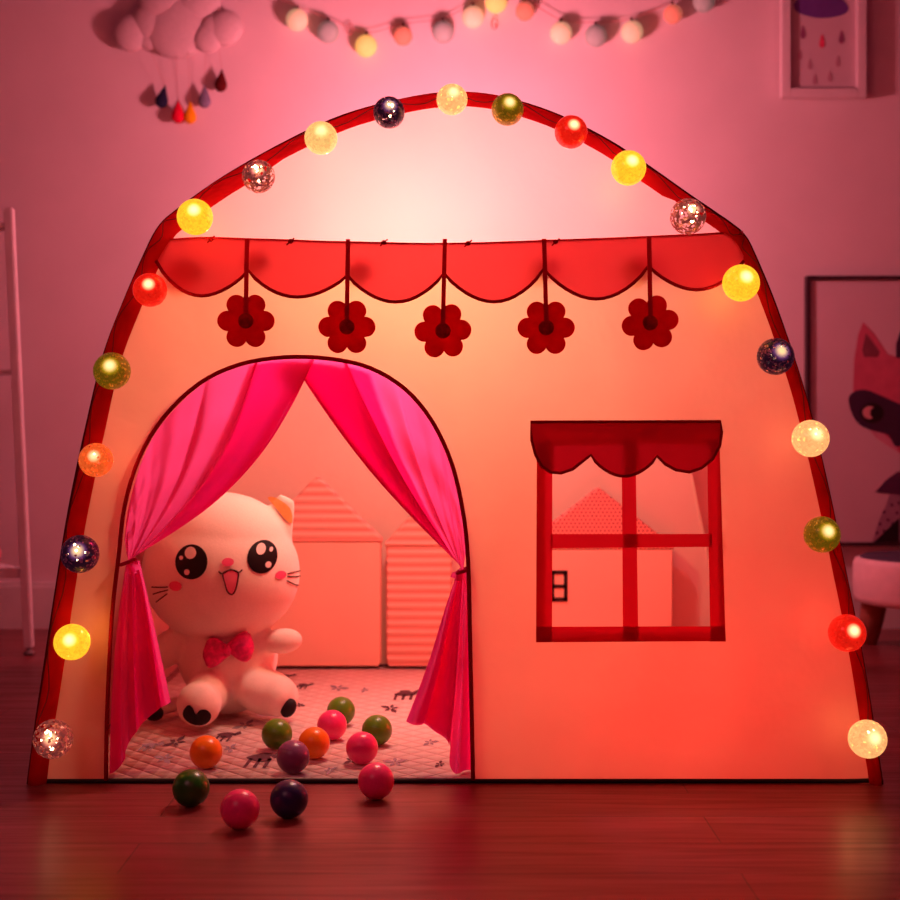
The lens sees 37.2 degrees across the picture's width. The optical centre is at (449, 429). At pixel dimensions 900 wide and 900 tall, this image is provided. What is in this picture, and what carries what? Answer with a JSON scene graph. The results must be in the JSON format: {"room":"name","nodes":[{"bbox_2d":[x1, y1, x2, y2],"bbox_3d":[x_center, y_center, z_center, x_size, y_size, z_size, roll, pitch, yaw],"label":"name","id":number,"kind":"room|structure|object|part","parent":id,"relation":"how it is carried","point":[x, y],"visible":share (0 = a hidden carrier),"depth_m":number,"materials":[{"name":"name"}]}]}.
{"room":"children's room","nodes":[
{"label":"children's room","id":0,"kind":"room"},
{"bbox_2d":[0,0,899,581],"bbox_3d":[0.000,-0.690,3.835,4.800,2.700,0.100,0,0,0],"label":"wall","id":1,"kind":"structure","parent":0,"point":[91,166],"depth_m":3.79,"materials":[{"name":"paint"}]},
{"bbox_2d":[112,0,242,123],"bbox_3d":[-0.762,-1.063,3.757,0.369,0.410,0.073,0,0,3],"label":"decoration","id":2,"kind":"object","parent":1,"relation":"attached to","point":[175,29],"visible":1,"depth_m":3.73,"materials":[{"name":"white fabric"}]},
{"bbox_2d":[0,582,899,628],"bbox_3d":[0.000,0.495,3.778,4.800,0.130,0.014,0,0,0],"label":"baseboard","id":3,"kind":"structure","parent":1,"relation":"attached to","point":[10,592],"depth_m":3.77,"materials":[{"name":"white paint"}]},
{"bbox_2d":[283,0,714,56],"bbox_3d":[0.147,-1.151,3.743,1.301,0.216,0.062,0,0,0],"label":"garland","id":4,"kind":"object","parent":1,"relation":"attached to","point":[472,16],"visible":1,"depth_m":3.72},
{"bbox_3d":[0.147,-1.187,3.751,1.301,0.144,0.017,0,0,0],"label":"cord","id":5,"kind":"part","parent":4,"relation":"part of","materials":[{"name":"fabric"}]},
{"bbox_2d":[779,0,866,99],"bbox_3d":[1.045,-1.106,3.754,0.237,0.353,0.032,0,0,0],"label":"picture frame","id":6,"kind":"object","parent":1,"relation":"attached to","point":[823,43],"visible":1,"depth_m":3.76,"materials":[{"name":"painted wood"}]},
{"bbox_2d":[791,0,855,87],"bbox_3d":[1.045,-1.106,3.759,0.209,0.325,0.006,0,0,0],"label":"print","id":7,"kind":"object","parent":6,"relation":"attached to","point":[823,32],"depth_m":3.76,"materials":[{"name":"paper"}]},
{"bbox_2d":[804,276,899,545],"bbox_3d":[1.286,-0.053,3.766,0.573,0.758,0.028,0,0,0],"label":"framed poster","id":8,"kind":"object","parent":1,"relation":"attached to","point":[852,323],"visible":0.94,"depth_m":3.76,"materials":[{"name":"paper"}]},
{"bbox_2d":[0,629,899,899],"bbox_3d":[0.000,0.610,1.355,4.800,0.100,4.860,0,0,0],"label":"floor","id":9,"kind":"structure","parent":0,"point":[58,841],"depth_m":1.83,"materials":[{"name":"brown wood"}]},
{"bbox_2d":[0,207,34,654],"bbox_3d":[-1.441,0.003,3.417,0.789,1.112,0.276,0,0,-6],"label":"ladder shelf","id":10,"kind":"object","parent":9,"relation":"on","point":[23,572],"visible":1,"depth_m":3.32,"materials":[{"name":"white paint"}]},
{"bbox_3d":[-1.469,-0.508,3.420,0.737,0.016,0.261,0,0,-6],"label":"rail","id":11,"kind":"part","parent":10,"relation":"part of","materials":[{"name":"white paint"}]},
{"bbox_2d":[172,769,209,806],"bbox_3d":[-0.385,0.532,1.992,0.055,0.055,0.055,0,0,24],"label":"ball","id":12,"kind":"object","parent":9,"relation":"on","point":[191,787],"visible":1,"depth_m":1.97,"materials":[{"name":"plastic"}]},
{"bbox_2d":[220,789,259,828],"bbox_3d":[-0.295,0.532,1.881,0.055,0.055,0.055,0,0,24],"label":"ball","id":13,"kind":"object","parent":9,"relation":"on","point":[240,808],"visible":1,"depth_m":1.86,"materials":[{"name":"pink plastic"}]},
{"bbox_2d":[270,779,307,818],"bbox_3d":[-0.232,0.532,1.932,0.055,0.055,0.055,0,0,27],"label":"ball","id":14,"kind":"object","parent":9,"relation":"on","point":[289,797],"visible":1,"depth_m":1.91,"materials":[{"name":"blue plastic"}]},
{"bbox_2d":[108,664,470,777],"bbox_3d":[0.000,0.552,2.644,1.240,0.013,1.031,0,0,0],"label":"mat","id":15,"kind":"object","parent":9,"relation":"on","point":[160,748],"visible":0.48,"depth_m":2.42,"materials":[{"name":"fabric"}]},
{"bbox_2d":[189,735,221,768],"bbox_3d":[-0.398,0.525,2.183,0.053,0.053,0.053,0,0,21],"label":"ball","id":16,"kind":"object","parent":15,"relation":"on","point":[205,752],"visible":1,"depth_m":2.16,"materials":[{"name":"orange plastic"}]},
{"bbox_2d":[141,492,301,726],"bbox_3d":[-0.435,0.334,2.556,0.293,0.430,0.258,0,0,-21],"label":"cat","id":17,"kind":"object","parent":15,"relation":"on","point":[220,582],"visible":0.92,"depth_m":2.49},
{"bbox_2d":[262,718,291,749],"bbox_3d":[-0.299,0.525,2.312,0.053,0.053,0.053,0,0,19],"label":"ball","id":18,"kind":"object","parent":15,"relation":"on","point":[277,731],"visible":0.91,"depth_m":2.29,"materials":[{"name":"green plastic"}]},
{"bbox_2d":[276,740,309,773],"bbox_3d":[-0.252,0.525,2.151,0.053,0.053,0.053,0,0,-16],"label":"ball","id":19,"kind":"object","parent":15,"relation":"on","point":[293,756],"visible":1,"depth_m":2.13,"materials":[{"name":"purple plastic"}]},
{"bbox_2d":[298,727,329,758],"bbox_3d":[-0.228,0.525,2.246,0.053,0.053,0.053,0,0,22],"label":"ball","id":20,"kind":"object","parent":15,"relation":"on","point":[317,741],"visible":0.84,"depth_m":2.23,"materials":[{"name":"orange plastic"}]},
{"bbox_2d":[271,477,382,665],"bbox_3d":[-0.303,0.328,3.109,0.291,0.439,0.032,0,0,0],"label":"cushion","id":21,"kind":"object","parent":15,"relation":"on","point":[336,607],"visible":0.68,"depth_m":3.10,"materials":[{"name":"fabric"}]},
{"bbox_3d":[-0.303,0.403,3.110,0.287,0.289,0.030,0,0,0],"label":"wall panel","id":22,"kind":"part","parent":21,"relation":"part of","materials":[{"name":"pink fabric"}]},
{"bbox_3d":[-0.303,0.184,3.109,0.291,0.151,0.032,0,0,0],"label":"roof panel","id":23,"kind":"part","parent":21,"relation":"part of","materials":[{"name":"pink fabric"}]},
{"bbox_2d":[317,710,346,739],"bbox_3d":[-0.210,0.525,2.383,0.053,0.053,0.053,0,0,30],"label":"ball","id":24,"kind":"object","parent":15,"relation":"on","point":[333,722],"visible":0.77,"depth_m":2.36,"materials":[{"name":"pink plastic"}]},
{"bbox_2d":[327,697,354,723],"bbox_3d":[-0.204,0.525,2.502,0.053,0.053,0.053,0,0,25],"label":"ball","id":25,"kind":"object","parent":15,"relation":"on","point":[344,705],"visible":0.69,"depth_m":2.48,"materials":[{"name":"green plastic"}]},
{"bbox_2d":[346,732,377,764],"bbox_3d":[-0.145,0.525,2.211,0.053,0.053,0.053,0,0,16],"label":"ball","id":26,"kind":"object","parent":15,"relation":"on","point":[361,747],"visible":1,"depth_m":2.19,"materials":[{"name":"pink plastic"}]},
{"bbox_2d":[362,715,391,744],"bbox_3d":[-0.128,0.525,2.343,0.053,0.053,0.053,0,0,28],"label":"ball","id":27,"kind":"object","parent":15,"relation":"on","point":[379,726],"visible":0.8,"depth_m":2.33,"materials":[{"name":"green plastic"}]},
{"bbox_2d":[385,516,451,665],"bbox_3d":[-0.072,0.368,3.109,0.157,0.361,0.032,0,0,0],"label":"cushion","id":28,"kind":"object","parent":15,"relation":"on","point":[418,569],"visible":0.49,"depth_m":3.10,"materials":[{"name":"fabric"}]},
{"bbox_3d":[-0.072,0.228,3.109,0.157,0.082,0.032,0,0,0],"label":"roof panel","id":29,"kind":"part","parent":28,"relation":"part of","materials":[{"name":"pink fabric"}]},
{"bbox_2d":[552,487,673,626],"bbox_3d":[0.343,0.341,3.108,0.349,0.414,0.033,0,0,0],"label":"cushion","id":30,"kind":"object","parent":15,"relation":"on","point":[587,583],"visible":0.46,"depth_m":3.10,"materials":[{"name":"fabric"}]},
{"bbox_3d":[0.343,0.411,3.110,0.344,0.273,0.030,0,0,0],"label":"wall panel","id":31,"kind":"part","parent":30,"relation":"part of","materials":[{"name":"pink fabric"}]},
{"bbox_3d":[0.343,0.205,3.109,0.349,0.142,0.032,0,0,0],"label":"roof panel","id":32,"kind":"part","parent":30,"relation":"part of","materials":[{"name":"pink fabric"}]},
{"bbox_2d":[358,762,393,799],"bbox_3d":[-0.112,0.532,2.031,0.055,0.055,0.055,0,0,25],"label":"ball","id":33,"kind":"object","parent":9,"relation":"on","point":[376,779],"visible":1,"depth_m":2.01,"materials":[{"name":"pink plastic"}]},
{"bbox_2d":[27,92,882,785],"bbox_3d":[0.008,0.012,2.642,1.357,1.097,1.096,0,0,0],"label":"tent","id":34,"kind":"object","parent":9,"relation":"on","point":[463,325],"visible":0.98,"depth_m":2.12,"materials":[{"name":"beige fabric"}]},
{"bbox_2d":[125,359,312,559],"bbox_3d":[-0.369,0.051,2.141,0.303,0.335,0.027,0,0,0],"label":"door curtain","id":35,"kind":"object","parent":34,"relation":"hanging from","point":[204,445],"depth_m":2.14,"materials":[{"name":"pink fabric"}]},
{"bbox_2d":[217,295,274,346],"bbox_3d":[-0.321,-0.171,2.104,0.090,0.082,0.006,0,0,0],"label":"flower","id":36,"kind":"object","parent":34,"relation":"on","point":[245,321],"depth_m":2.10,"materials":[{"name":"red fabric"}]},
{"bbox_2d":[318,301,375,352],"bbox_3d":[-0.162,-0.162,2.103,0.090,0.082,0.006,0,0,0],"label":"flower","id":37,"kind":"object","parent":34,"relation":"on","point":[343,326],"depth_m":2.10,"materials":[{"name":"red fabric"}]},
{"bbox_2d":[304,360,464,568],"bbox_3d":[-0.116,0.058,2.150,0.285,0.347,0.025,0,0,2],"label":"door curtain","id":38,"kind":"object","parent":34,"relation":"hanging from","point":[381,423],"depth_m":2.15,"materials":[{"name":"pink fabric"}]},
{"bbox_2d":[414,304,470,356],"bbox_3d":[-0.011,-0.155,2.101,0.090,0.083,0.006,0,0,0],"label":"flower","id":39,"kind":"object","parent":34,"relation":"on","point":[445,329],"depth_m":2.10,"materials":[{"name":"red fabric"}]},
{"bbox_3d":[-0.007,-0.413,2.122,0.933,0.238,0.012,0,0,0],"label":"panel","id":40,"kind":"part","parent":34,"relation":"part of","materials":[{"name":"pink fabric"}]},
{"bbox_2d":[33,84,886,758],"bbox_3d":[0.013,-0.013,2.065,1.319,1.040,0.061,0,0,0],"label":"string lights","id":41,"kind":"object","parent":34,"relation":"attached to","point":[867,738],"visible":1,"depth_m":2.05,"materials":[{"name":"multicoloured plastic"}]},
{"bbox_3d":[-0.612,0.474,2.049,0.028,0.032,0.012,0,0,0],"label":"bulb","id":42,"kind":"part","parent":41,"relation":"part of","materials":[{"name":"glass"}]},
{"bbox_3d":[0.008,0.030,3.185,1.302,1.059,0.005,0,0,0],"label":"panel","id":43,"kind":"part","parent":34,"relation":"part of","materials":[{"name":"pink fabric"}]},
{"bbox_2d":[518,302,574,353],"bbox_3d":[0.151,-0.160,2.100,0.090,0.082,0.006,0,0,0],"label":"flower","id":44,"kind":"object","parent":34,"relation":"on","point":[543,327],"depth_m":2.10,"materials":[{"name":"red fabric"}]},
{"bbox_2d":[539,321,553,334],"bbox_3d":[0.151,-0.160,2.097,0.024,0.024,0.006,0,0,0],"label":"flower center","id":45,"kind":"object","parent":34,"relation":"on","point":[545,327],"depth_m":2.09,"materials":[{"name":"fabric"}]},
{"bbox_2d":[622,295,678,349],"bbox_3d":[0.314,-0.168,2.103,0.089,0.086,0.006,0,0,0],"label":"flower","id":46,"kind":"object","parent":34,"relation":"on","point":[653,320],"depth_m":2.10,"materials":[{"name":"red fabric"}]},
{"bbox_2d":[643,316,657,329],"bbox_3d":[0.314,-0.168,2.100,0.024,0.024,0.006,0,0,0],"label":"flower center","id":47,"kind":"object","parent":34,"relation":"on","point":[649,322],"depth_m":2.10,"materials":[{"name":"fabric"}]},
{"bbox_2d":[853,550,899,644],"bbox_3d":[1.222,0.440,3.445,0.357,0.242,0.357,0,0,0],"label":"footstool","id":48,"kind":"object","parent":9,"relation":"on","point":[876,574],"visible":1,"depth_m":3.39,"materials":[{"name":"white fabric"}]},
{"bbox_3d":[1.107,0.499,3.497,0.072,0.124,0.068,0,0,0],"label":"leg","id":49,"kind":"part","parent":48,"relation":"part of","materials":[{"name":"brown wood"}]},
{"bbox_3d":[1.222,0.387,3.445,0.357,0.116,0.357,0,0,0],"label":"seat","id":50,"kind":"part","parent":48,"relation":"part of","materials":[{"name":"white fabric"}]},
{"bbox_3d":[1.222,0.326,3.445,0.321,0.013,0.321,0,0,0],"label":"seat","id":51,"kind":"part","parent":48,"relation":"part of","materials":[{"name":"fabric"}]}
]}

